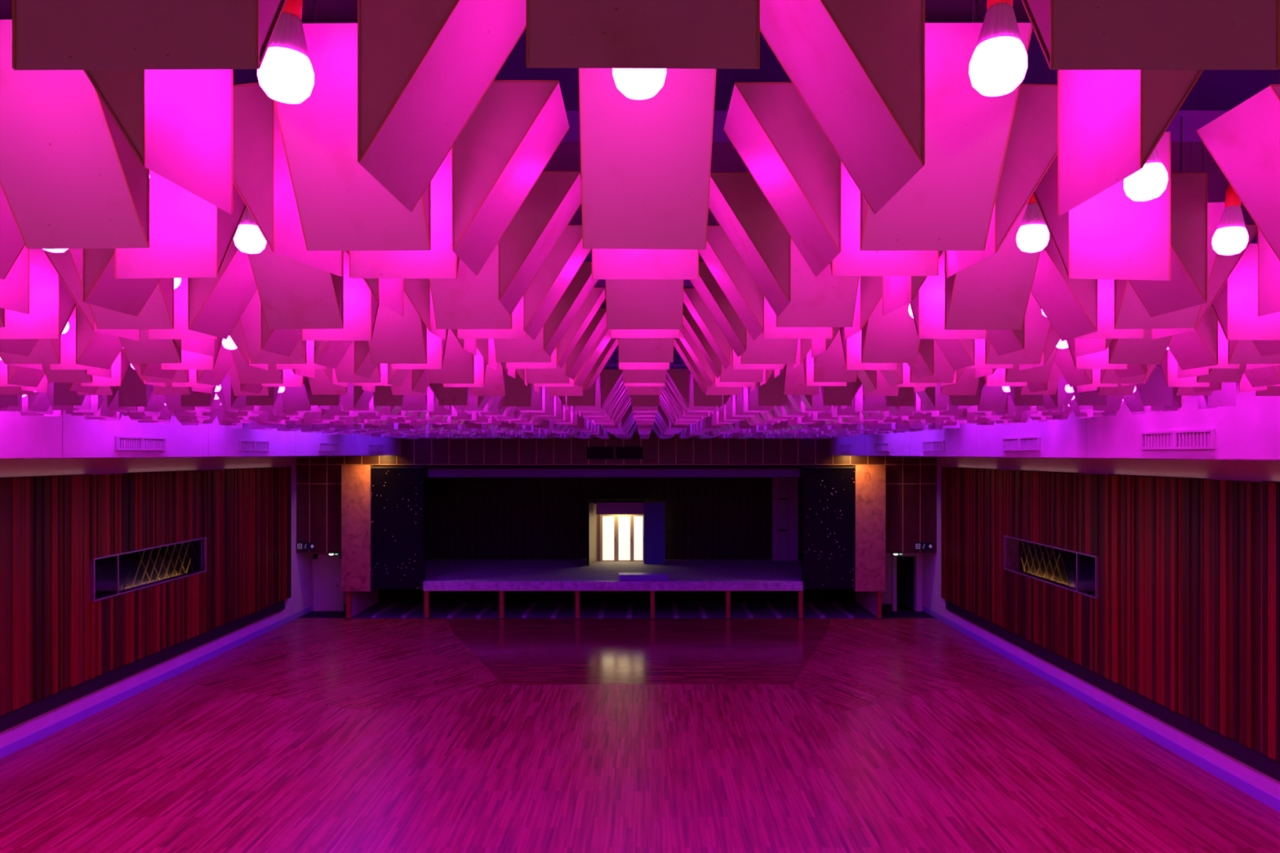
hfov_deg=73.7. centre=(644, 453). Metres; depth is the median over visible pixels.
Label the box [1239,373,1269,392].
baffle
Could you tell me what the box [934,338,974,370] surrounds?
baffle
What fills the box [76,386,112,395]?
baffle
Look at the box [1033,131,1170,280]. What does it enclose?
baffle
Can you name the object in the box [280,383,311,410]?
baffle
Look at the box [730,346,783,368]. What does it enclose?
baffle
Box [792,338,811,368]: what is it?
baffle
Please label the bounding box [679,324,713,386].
baffle
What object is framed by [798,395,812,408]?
baffle
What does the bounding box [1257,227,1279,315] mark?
baffle
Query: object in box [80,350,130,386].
baffle
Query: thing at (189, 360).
baffle
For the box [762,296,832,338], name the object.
baffle
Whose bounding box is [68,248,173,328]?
baffle
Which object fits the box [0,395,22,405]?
baffle
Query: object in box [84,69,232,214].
baffle
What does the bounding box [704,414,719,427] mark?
baffle
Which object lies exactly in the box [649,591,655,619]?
post
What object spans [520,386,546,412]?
baffle
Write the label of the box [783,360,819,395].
baffle
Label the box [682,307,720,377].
baffle
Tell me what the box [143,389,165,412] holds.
baffle
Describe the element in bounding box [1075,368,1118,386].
baffle
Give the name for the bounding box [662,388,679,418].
baffle
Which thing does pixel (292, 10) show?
socket
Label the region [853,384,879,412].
baffle
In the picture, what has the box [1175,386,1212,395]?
baffle
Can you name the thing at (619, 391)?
baffle
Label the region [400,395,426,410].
baffle
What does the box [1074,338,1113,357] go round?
baffle
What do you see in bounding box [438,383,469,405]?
baffle
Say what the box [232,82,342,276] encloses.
baffle
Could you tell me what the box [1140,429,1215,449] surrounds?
ceiling vent
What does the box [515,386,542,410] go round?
baffle
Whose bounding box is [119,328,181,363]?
baffle
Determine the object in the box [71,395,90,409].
baffle
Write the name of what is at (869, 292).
baffle
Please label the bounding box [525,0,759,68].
baffle
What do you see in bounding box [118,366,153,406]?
baffle
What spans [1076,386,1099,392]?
baffle
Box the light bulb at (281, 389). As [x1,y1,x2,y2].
[278,386,284,392]
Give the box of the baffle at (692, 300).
[683,219,730,368]
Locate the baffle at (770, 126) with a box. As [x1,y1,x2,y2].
[723,82,840,276]
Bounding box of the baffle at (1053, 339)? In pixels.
[1018,324,1060,370]
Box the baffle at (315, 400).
[310,388,341,405]
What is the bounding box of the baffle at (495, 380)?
[469,362,505,395]
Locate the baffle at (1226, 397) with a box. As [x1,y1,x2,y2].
[1203,382,1235,406]
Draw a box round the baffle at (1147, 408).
[1135,405,1160,412]
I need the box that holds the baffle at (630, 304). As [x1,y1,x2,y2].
[605,279,684,329]
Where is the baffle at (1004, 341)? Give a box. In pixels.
[986,319,1024,355]
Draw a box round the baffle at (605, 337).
[573,327,611,386]
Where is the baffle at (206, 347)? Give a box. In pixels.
[174,339,215,356]
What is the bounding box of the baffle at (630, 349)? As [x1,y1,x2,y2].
[617,337,674,362]
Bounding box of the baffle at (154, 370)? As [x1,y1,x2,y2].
[140,363,177,378]
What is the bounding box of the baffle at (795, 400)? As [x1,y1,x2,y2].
[786,395,800,412]
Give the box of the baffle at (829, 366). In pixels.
[813,329,857,382]
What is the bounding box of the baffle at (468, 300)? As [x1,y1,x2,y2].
[429,241,511,328]
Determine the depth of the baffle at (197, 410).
10.38 m
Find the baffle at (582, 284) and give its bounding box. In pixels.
[543,167,598,356]
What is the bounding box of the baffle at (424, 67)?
[357,0,525,212]
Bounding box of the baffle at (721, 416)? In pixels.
[718,406,737,422]
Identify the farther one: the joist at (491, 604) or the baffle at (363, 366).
the joist at (491, 604)
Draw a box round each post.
[345,591,352,619]
[422,591,430,619]
[497,591,505,619]
[574,591,580,619]
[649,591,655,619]
[724,591,731,619]
[796,591,804,619]
[875,591,882,619]
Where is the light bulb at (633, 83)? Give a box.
[612,68,666,99]
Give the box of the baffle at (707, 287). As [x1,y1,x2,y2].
[689,166,746,356]
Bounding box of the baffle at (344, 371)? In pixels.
[334,340,380,382]
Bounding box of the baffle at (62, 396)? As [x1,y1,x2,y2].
[53,382,85,405]
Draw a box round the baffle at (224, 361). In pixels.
[195,343,234,386]
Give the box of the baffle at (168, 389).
[152,382,191,395]
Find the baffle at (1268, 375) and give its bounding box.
[1244,364,1279,387]
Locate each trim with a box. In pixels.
[62,411,208,457]
[426,465,800,468]
[864,418,1087,457]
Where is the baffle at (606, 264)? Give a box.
[591,248,698,279]
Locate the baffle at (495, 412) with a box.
[480,404,503,415]
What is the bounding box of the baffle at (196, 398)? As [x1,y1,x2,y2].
[181,385,216,406]
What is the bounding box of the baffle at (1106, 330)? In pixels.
[1073,279,1144,338]
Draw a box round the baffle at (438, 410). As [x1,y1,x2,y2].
[428,396,451,415]
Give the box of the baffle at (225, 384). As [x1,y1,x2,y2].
[220,373,253,410]
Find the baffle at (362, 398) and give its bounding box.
[353,386,373,409]
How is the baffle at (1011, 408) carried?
hanging from the ceiling
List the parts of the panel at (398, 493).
rail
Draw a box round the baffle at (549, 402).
[530,386,554,415]
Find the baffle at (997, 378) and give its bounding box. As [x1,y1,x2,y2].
[983,368,1027,386]
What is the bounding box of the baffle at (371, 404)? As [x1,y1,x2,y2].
[352,396,377,412]
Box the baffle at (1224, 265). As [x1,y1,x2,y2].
[1151,142,1257,339]
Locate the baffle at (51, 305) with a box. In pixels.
[0,248,76,339]
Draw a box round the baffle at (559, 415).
[542,395,563,419]
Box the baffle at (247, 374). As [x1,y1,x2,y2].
[230,347,283,383]
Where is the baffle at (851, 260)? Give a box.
[830,160,938,275]
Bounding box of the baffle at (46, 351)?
[0,337,60,364]
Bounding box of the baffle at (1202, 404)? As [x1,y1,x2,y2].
[1198,395,1217,408]
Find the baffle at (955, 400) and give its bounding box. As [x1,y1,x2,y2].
[948,379,979,405]
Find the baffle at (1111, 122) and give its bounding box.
[1057,69,1204,216]
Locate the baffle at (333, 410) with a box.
[324,405,349,415]
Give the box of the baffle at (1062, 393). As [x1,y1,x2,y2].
[1036,373,1067,411]
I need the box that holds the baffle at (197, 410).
[185,392,216,412]
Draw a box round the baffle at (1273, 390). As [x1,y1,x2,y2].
[1255,386,1279,395]
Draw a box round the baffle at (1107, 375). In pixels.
[1100,364,1150,383]
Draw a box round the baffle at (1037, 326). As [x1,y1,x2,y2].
[985,292,1050,364]
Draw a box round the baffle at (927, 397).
[916,386,935,408]
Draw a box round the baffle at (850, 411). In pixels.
[836,399,860,415]
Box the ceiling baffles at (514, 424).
[0,355,1279,439]
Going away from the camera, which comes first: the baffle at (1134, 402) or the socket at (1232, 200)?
the socket at (1232, 200)
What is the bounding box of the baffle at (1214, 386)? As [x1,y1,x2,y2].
[1192,382,1222,392]
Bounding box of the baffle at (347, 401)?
[340,382,368,410]
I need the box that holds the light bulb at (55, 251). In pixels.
[43,248,67,253]
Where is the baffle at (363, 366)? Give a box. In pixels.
[354,340,377,377]
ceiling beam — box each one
[129,344,1159,366]
[232,28,1279,142]
[583,233,1257,285]
[599,305,686,338]
[600,366,690,377]
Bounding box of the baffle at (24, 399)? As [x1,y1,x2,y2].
[17,395,42,412]
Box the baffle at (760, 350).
[740,330,798,364]
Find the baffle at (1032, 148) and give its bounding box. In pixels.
[946,0,1057,277]
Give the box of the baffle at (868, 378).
[857,369,876,392]
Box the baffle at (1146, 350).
[1108,328,1172,364]
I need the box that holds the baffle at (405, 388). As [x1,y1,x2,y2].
[390,368,426,395]
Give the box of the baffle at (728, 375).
[719,346,763,382]
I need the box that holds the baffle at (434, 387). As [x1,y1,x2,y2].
[429,383,449,409]
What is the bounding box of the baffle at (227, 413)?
[221,402,248,416]
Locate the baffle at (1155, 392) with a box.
[1136,365,1172,405]
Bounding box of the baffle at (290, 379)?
[261,369,305,386]
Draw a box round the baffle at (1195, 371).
[1177,362,1213,378]
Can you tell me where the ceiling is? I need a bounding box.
[0,0,1257,305]
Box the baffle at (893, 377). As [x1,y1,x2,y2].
[880,363,902,386]
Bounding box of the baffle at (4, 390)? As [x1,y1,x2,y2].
[0,386,34,395]
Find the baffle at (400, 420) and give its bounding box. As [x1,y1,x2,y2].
[386,417,405,422]
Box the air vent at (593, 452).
[586,446,642,458]
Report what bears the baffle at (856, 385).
hanging from the ceiling
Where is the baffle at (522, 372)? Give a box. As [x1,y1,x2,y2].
[515,368,527,386]
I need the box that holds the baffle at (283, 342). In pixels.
[261,304,302,356]
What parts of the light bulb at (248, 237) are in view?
globe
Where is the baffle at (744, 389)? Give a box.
[742,386,768,412]
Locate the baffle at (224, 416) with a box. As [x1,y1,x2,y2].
[219,404,244,419]
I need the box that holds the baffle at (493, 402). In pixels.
[488,395,502,411]
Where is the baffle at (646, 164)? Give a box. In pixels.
[578,67,716,249]
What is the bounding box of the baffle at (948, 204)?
[860,0,1032,250]
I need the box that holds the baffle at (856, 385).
[840,376,862,408]
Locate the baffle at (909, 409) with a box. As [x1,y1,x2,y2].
[904,392,915,412]
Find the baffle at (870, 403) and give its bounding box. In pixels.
[862,395,888,411]
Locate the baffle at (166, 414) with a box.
[157,404,171,420]
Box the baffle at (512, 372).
[500,362,515,378]
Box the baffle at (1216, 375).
[1196,364,1246,382]
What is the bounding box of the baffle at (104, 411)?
[100,400,116,417]
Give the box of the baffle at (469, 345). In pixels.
[450,328,476,355]
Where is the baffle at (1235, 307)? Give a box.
[1211,181,1279,340]
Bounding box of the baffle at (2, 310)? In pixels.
[0,307,4,327]
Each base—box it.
[239,207,257,225]
[268,12,309,58]
[351,601,876,617]
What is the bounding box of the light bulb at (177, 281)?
[173,277,181,288]
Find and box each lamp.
[327,552,339,555]
[891,552,902,555]
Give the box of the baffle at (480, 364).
[443,347,486,386]
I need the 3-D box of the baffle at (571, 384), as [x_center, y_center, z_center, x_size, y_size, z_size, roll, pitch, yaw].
[-0.676,-0.949,6.535,0.304,0.900,0.268,0,0,2]
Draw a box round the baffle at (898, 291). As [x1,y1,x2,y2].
[882,250,943,315]
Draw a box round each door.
[313,554,344,611]
[597,514,644,561]
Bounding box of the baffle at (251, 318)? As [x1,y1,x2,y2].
[239,289,306,364]
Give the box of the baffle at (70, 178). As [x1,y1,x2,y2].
[0,19,149,248]
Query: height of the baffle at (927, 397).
0.900 m
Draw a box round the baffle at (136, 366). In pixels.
[121,348,165,386]
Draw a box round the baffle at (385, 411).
[377,405,401,415]
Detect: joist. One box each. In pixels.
[371,602,399,617]
[401,602,424,617]
[447,602,468,617]
[475,602,494,617]
[521,602,536,617]
[551,602,563,617]
[598,602,606,617]
[626,602,632,617]
[671,602,679,617]
[697,602,706,617]
[739,602,753,617]
[765,602,781,617]
[805,602,825,617]
[831,602,853,617]
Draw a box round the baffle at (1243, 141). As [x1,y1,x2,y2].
[1195,67,1279,261]
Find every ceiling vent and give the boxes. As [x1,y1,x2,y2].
[115,435,166,450]
[238,440,269,451]
[318,442,338,451]
[368,444,383,451]
[840,444,851,451]
[874,442,889,451]
[922,440,944,451]
[1002,436,1039,450]
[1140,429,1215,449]
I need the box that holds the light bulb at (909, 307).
[908,303,913,318]
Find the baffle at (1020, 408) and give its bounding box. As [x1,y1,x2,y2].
[1008,391,1031,411]
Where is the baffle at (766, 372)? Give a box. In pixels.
[760,368,774,386]
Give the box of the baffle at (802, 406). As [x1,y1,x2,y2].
[800,399,824,412]
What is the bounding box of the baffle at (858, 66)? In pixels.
[760,0,924,213]
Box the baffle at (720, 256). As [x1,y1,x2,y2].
[698,158,764,340]
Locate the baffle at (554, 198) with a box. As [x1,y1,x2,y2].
[498,171,581,315]
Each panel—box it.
[370,466,426,589]
[772,477,798,560]
[800,466,855,589]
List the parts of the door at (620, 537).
pane, pane, pane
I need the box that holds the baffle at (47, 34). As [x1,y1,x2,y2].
[12,0,287,70]
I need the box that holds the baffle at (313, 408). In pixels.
[296,405,321,412]
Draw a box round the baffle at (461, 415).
[450,410,471,419]
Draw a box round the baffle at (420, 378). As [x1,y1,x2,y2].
[411,368,430,393]
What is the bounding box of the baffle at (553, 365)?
[506,346,556,368]
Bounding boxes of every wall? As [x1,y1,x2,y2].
[0,410,401,457]
[0,456,311,748]
[296,421,937,552]
[351,589,378,617]
[378,589,855,601]
[396,465,838,559]
[829,382,1279,459]
[844,465,886,585]
[855,591,876,616]
[881,552,924,610]
[924,456,1279,799]
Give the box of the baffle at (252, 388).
[240,382,262,393]
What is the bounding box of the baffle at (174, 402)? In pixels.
[164,395,195,410]
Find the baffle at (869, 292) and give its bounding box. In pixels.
[844,275,882,340]
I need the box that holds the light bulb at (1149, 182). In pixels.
[1123,146,1168,201]
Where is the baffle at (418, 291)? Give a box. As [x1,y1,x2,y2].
[404,278,446,341]
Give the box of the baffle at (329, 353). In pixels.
[314,340,352,368]
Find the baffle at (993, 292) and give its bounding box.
[944,204,1040,329]
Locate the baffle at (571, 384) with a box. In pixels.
[533,377,574,386]
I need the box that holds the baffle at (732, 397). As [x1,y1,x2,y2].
[730,395,754,417]
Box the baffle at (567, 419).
[552,407,570,422]
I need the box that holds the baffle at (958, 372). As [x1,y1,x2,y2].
[940,368,964,386]
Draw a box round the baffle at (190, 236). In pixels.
[115,169,246,279]
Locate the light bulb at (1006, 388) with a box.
[1002,386,1010,391]
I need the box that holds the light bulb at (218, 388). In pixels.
[214,384,221,391]
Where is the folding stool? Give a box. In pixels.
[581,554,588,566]
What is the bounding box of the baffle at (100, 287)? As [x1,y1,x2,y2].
[82,248,160,316]
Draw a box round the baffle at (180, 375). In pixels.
[139,363,189,382]
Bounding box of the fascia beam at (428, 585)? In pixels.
[422,580,803,591]
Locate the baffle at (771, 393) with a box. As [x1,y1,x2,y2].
[757,368,786,405]
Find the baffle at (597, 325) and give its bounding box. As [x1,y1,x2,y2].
[565,308,606,379]
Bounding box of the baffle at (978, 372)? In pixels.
[974,368,995,378]
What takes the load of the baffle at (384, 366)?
hanging from the ceiling
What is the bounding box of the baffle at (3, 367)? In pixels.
[0,360,22,386]
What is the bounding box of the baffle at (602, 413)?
[582,406,605,416]
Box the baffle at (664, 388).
[662,386,680,416]
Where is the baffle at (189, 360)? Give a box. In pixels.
[160,337,222,369]
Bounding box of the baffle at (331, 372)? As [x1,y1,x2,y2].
[323,366,348,386]
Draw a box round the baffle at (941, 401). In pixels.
[920,382,949,410]
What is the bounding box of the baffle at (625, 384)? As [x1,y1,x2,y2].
[624,382,664,386]
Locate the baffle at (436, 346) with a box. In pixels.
[391,328,448,368]
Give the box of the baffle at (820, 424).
[807,420,822,427]
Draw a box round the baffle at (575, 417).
[560,412,577,425]
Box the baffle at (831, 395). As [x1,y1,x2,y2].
[820,382,851,405]
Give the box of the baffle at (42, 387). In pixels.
[17,374,48,392]
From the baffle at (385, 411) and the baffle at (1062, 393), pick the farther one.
the baffle at (385, 411)
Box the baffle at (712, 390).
[706,373,741,395]
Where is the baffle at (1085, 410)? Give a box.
[1074,394,1104,412]
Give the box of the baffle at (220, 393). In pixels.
[214,384,238,412]
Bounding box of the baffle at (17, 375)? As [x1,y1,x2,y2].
[7,364,44,386]
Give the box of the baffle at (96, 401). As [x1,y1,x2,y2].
[72,395,103,412]
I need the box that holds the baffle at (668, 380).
[666,357,686,412]
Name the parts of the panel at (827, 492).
rail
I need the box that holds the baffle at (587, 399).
[566,381,595,405]
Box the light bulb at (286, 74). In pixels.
[257,0,314,103]
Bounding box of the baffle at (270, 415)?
[266,410,289,419]
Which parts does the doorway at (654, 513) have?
panel, blue panel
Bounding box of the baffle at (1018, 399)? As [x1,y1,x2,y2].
[1008,386,1043,405]
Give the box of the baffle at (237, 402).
[231,385,245,408]
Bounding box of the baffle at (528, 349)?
[493,326,551,362]
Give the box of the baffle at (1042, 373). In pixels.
[1004,346,1057,382]
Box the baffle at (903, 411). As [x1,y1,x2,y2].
[888,406,911,415]
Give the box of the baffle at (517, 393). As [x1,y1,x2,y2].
[502,370,533,406]
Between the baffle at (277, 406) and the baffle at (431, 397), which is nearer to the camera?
the baffle at (431, 397)
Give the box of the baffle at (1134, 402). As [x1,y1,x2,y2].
[1123,384,1144,412]
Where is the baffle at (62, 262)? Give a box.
[42,248,140,341]
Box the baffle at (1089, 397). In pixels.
[1072,386,1106,405]
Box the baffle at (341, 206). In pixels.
[273,0,431,250]
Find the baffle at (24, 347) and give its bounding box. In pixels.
[0,338,39,355]
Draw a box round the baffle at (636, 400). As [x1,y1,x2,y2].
[631,395,659,406]
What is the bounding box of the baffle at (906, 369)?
[896,363,936,386]
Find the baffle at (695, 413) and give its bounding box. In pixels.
[684,407,707,415]
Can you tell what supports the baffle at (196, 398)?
hanging from the ceiling
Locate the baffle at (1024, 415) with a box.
[1007,411,1027,422]
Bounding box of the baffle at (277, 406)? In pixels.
[273,395,298,415]
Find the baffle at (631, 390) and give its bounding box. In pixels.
[626,386,662,395]
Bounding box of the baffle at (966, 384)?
[940,368,979,395]
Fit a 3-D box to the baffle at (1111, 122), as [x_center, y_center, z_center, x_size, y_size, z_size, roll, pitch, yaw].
[0.998,-0.945,1.635,0.268,0.900,0.305,0,0,1]
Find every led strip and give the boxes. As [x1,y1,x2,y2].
[20,456,206,458]
[223,455,318,457]
[327,455,355,456]
[893,455,964,457]
[977,456,1119,458]
[1150,458,1279,461]
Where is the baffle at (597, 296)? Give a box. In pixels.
[556,221,605,368]
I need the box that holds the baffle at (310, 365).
[275,340,327,369]
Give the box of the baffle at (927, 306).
[909,250,986,339]
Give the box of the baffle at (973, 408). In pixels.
[967,405,992,412]
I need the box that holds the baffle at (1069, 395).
[1052,391,1075,412]
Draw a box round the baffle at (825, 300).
[776,238,859,327]
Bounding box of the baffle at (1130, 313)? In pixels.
[1114,142,1225,328]
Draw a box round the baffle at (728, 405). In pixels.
[725,396,746,419]
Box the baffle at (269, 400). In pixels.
[245,386,279,405]
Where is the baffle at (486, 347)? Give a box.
[476,338,497,369]
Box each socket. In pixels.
[282,0,302,19]
[975,2,1022,48]
[986,0,1013,9]
[1027,193,1036,204]
[1216,205,1245,229]
[1224,183,1240,207]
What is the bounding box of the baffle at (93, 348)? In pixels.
[75,305,123,368]
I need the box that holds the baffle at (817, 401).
[804,386,831,411]
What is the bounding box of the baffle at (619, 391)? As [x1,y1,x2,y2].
[605,366,624,413]
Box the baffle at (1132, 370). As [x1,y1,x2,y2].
[1113,364,1146,377]
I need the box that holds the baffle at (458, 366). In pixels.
[429,328,474,383]
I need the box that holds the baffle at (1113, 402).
[1093,395,1124,410]
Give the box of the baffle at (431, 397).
[408,385,435,411]
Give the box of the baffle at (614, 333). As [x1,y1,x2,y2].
[610,329,679,337]
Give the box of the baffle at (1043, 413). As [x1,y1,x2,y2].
[1041,408,1066,415]
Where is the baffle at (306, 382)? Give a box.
[303,376,328,409]
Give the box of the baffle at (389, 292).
[346,250,404,316]
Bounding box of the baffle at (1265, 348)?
[1252,232,1279,355]
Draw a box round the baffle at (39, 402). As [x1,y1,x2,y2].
[27,391,50,412]
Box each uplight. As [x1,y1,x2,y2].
[0,474,90,478]
[128,470,197,473]
[225,466,275,469]
[954,466,995,469]
[1018,470,1077,473]
[1108,474,1207,479]
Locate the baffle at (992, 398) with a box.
[977,382,1008,411]
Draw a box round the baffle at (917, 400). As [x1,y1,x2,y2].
[912,392,936,412]
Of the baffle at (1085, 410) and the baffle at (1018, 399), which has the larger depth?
the baffle at (1085, 410)
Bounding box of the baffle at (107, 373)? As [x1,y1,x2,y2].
[83,365,111,377]
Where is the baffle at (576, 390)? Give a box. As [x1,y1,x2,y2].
[546,384,582,395]
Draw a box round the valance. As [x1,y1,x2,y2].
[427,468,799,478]
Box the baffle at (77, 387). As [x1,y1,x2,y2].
[68,382,98,393]
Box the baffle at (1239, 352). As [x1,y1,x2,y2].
[1227,204,1279,364]
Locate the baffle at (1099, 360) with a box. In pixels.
[1066,337,1127,368]
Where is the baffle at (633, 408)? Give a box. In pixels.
[631,406,657,411]
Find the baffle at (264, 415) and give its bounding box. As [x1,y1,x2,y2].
[260,411,280,422]
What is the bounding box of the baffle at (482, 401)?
[477,395,491,408]
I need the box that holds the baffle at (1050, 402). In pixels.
[1043,386,1057,409]
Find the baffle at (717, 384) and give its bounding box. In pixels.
[714,374,755,386]
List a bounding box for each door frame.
[311,552,346,610]
[892,552,922,611]
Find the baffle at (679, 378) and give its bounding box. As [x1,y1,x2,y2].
[666,360,688,408]
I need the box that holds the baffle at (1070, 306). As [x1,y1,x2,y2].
[1031,232,1097,341]
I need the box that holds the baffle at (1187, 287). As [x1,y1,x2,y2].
[1128,116,1207,317]
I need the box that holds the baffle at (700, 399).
[693,377,722,406]
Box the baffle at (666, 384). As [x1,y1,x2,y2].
[664,364,683,413]
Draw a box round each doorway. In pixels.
[586,500,664,565]
[897,556,914,609]
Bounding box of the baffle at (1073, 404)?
[1068,398,1087,417]
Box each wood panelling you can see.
[0,466,291,732]
[941,466,1279,781]
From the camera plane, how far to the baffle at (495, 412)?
11.36 m
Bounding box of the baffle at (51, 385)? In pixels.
[46,382,79,410]
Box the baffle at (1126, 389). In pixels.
[1097,383,1135,395]
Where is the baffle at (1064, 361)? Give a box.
[1053,347,1092,386]
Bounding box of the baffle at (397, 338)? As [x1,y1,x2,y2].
[368,291,426,364]
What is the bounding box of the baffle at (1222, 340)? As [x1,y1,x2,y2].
[1198,320,1239,368]
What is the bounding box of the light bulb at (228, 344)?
[222,335,236,349]
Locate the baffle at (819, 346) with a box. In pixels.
[811,327,840,358]
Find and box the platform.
[618,573,669,580]
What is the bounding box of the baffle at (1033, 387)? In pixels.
[1026,382,1047,392]
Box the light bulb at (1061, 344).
[1056,339,1068,348]
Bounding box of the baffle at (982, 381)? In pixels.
[958,376,985,408]
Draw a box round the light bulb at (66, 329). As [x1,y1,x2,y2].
[62,321,69,333]
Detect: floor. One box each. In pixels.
[0,617,1279,852]
[298,610,346,617]
[426,559,800,580]
[881,603,934,617]
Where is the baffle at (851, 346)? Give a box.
[840,327,897,369]
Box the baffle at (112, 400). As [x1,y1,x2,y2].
[106,386,126,409]
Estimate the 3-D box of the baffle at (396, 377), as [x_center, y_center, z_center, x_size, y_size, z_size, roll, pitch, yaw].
[-1.710,-0.948,6.271,0.268,0.900,0.304,0,0,-1]
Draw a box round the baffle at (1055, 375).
[1020,361,1061,395]
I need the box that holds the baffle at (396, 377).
[387,363,410,386]
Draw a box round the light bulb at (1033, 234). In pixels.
[1016,193,1048,253]
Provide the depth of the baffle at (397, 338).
4.66 m
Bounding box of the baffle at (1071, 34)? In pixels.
[1021,0,1279,69]
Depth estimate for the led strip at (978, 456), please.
14.26 m
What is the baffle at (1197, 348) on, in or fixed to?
hanging from the ceiling
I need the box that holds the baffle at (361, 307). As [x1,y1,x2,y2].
[302,250,379,340]
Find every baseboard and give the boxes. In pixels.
[0,606,311,759]
[881,604,892,611]
[924,606,1279,813]
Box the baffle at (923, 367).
[907,338,933,378]
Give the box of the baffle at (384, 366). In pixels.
[352,363,393,386]
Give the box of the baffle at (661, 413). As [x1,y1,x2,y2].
[657,407,669,428]
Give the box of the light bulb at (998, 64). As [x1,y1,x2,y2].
[968,0,1027,96]
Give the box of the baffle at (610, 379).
[600,362,622,408]
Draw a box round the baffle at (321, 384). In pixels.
[308,368,346,395]
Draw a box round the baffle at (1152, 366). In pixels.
[1120,364,1157,386]
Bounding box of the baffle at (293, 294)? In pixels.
[247,242,343,328]
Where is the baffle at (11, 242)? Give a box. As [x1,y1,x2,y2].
[0,0,25,279]
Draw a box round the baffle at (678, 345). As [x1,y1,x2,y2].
[673,337,706,393]
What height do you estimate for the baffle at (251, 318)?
0.900 m
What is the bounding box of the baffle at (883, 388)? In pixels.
[862,369,899,395]
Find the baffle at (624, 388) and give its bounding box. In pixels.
[608,366,626,416]
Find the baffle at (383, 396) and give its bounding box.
[373,386,404,405]
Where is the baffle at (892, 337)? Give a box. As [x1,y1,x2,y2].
[861,297,920,363]
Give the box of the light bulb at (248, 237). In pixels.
[233,207,266,253]
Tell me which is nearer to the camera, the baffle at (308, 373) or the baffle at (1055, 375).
the baffle at (308, 373)
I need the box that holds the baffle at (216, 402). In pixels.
[201,398,221,416]
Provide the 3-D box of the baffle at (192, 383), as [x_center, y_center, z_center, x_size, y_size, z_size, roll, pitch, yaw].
[-3.404,-0.948,6.543,0.304,0.900,0.268,0,0,-5]
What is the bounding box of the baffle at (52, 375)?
[41,364,92,382]
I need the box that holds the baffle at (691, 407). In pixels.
[688,373,715,410]
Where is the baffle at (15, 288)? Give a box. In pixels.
[0,245,29,314]
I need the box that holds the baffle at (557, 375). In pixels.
[525,362,569,383]
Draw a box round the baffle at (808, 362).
[803,347,846,386]
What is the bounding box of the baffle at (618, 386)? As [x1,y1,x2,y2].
[604,358,622,410]
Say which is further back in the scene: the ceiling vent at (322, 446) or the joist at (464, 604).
the joist at (464, 604)
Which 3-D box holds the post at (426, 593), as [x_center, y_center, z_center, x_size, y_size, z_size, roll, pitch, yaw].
[-8.020,5.575,31.420,0.220,1.050,0.220,0,0,0]
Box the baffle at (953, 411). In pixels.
[939,405,963,415]
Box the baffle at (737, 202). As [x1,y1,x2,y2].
[708,172,791,316]
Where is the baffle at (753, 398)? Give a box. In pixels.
[747,386,773,410]
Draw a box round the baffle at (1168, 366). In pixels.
[1159,349,1209,386]
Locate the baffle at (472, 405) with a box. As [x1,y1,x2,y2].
[457,391,483,410]
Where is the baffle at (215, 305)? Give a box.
[187,239,257,339]
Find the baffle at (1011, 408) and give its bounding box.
[991,395,1016,415]
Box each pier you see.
[341,465,373,591]
[853,465,885,591]
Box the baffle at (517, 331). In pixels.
[457,296,527,338]
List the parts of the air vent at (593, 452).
grille panel, grille panel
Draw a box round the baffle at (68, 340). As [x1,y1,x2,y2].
[49,306,102,369]
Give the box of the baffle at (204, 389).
[189,386,213,393]
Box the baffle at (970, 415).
[954,408,975,419]
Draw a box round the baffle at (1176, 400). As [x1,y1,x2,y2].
[1163,386,1181,408]
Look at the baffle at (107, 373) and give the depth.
5.64 m
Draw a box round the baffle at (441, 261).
[349,147,459,278]
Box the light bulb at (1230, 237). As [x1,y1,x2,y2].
[1211,183,1248,255]
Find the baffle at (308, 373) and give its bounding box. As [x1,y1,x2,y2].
[292,369,315,378]
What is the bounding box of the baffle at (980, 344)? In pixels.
[962,338,1013,368]
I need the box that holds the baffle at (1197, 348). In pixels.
[1168,305,1217,369]
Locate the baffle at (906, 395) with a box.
[884,386,915,406]
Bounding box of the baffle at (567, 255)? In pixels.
[523,164,591,340]
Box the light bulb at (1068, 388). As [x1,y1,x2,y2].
[1065,382,1074,392]
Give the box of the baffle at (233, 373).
[227,362,269,395]
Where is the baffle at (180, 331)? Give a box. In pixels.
[147,277,217,339]
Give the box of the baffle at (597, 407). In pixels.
[574,374,599,411]
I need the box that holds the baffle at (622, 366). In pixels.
[618,362,669,369]
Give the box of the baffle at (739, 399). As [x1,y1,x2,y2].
[735,386,758,415]
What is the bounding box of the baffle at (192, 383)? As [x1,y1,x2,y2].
[171,369,214,386]
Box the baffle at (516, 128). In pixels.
[452,77,569,275]
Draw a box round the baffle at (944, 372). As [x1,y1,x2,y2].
[910,338,955,382]
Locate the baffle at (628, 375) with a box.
[622,369,666,382]
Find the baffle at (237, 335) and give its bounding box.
[229,319,268,369]
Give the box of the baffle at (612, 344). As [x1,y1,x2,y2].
[583,337,617,393]
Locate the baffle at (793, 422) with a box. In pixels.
[787,417,804,425]

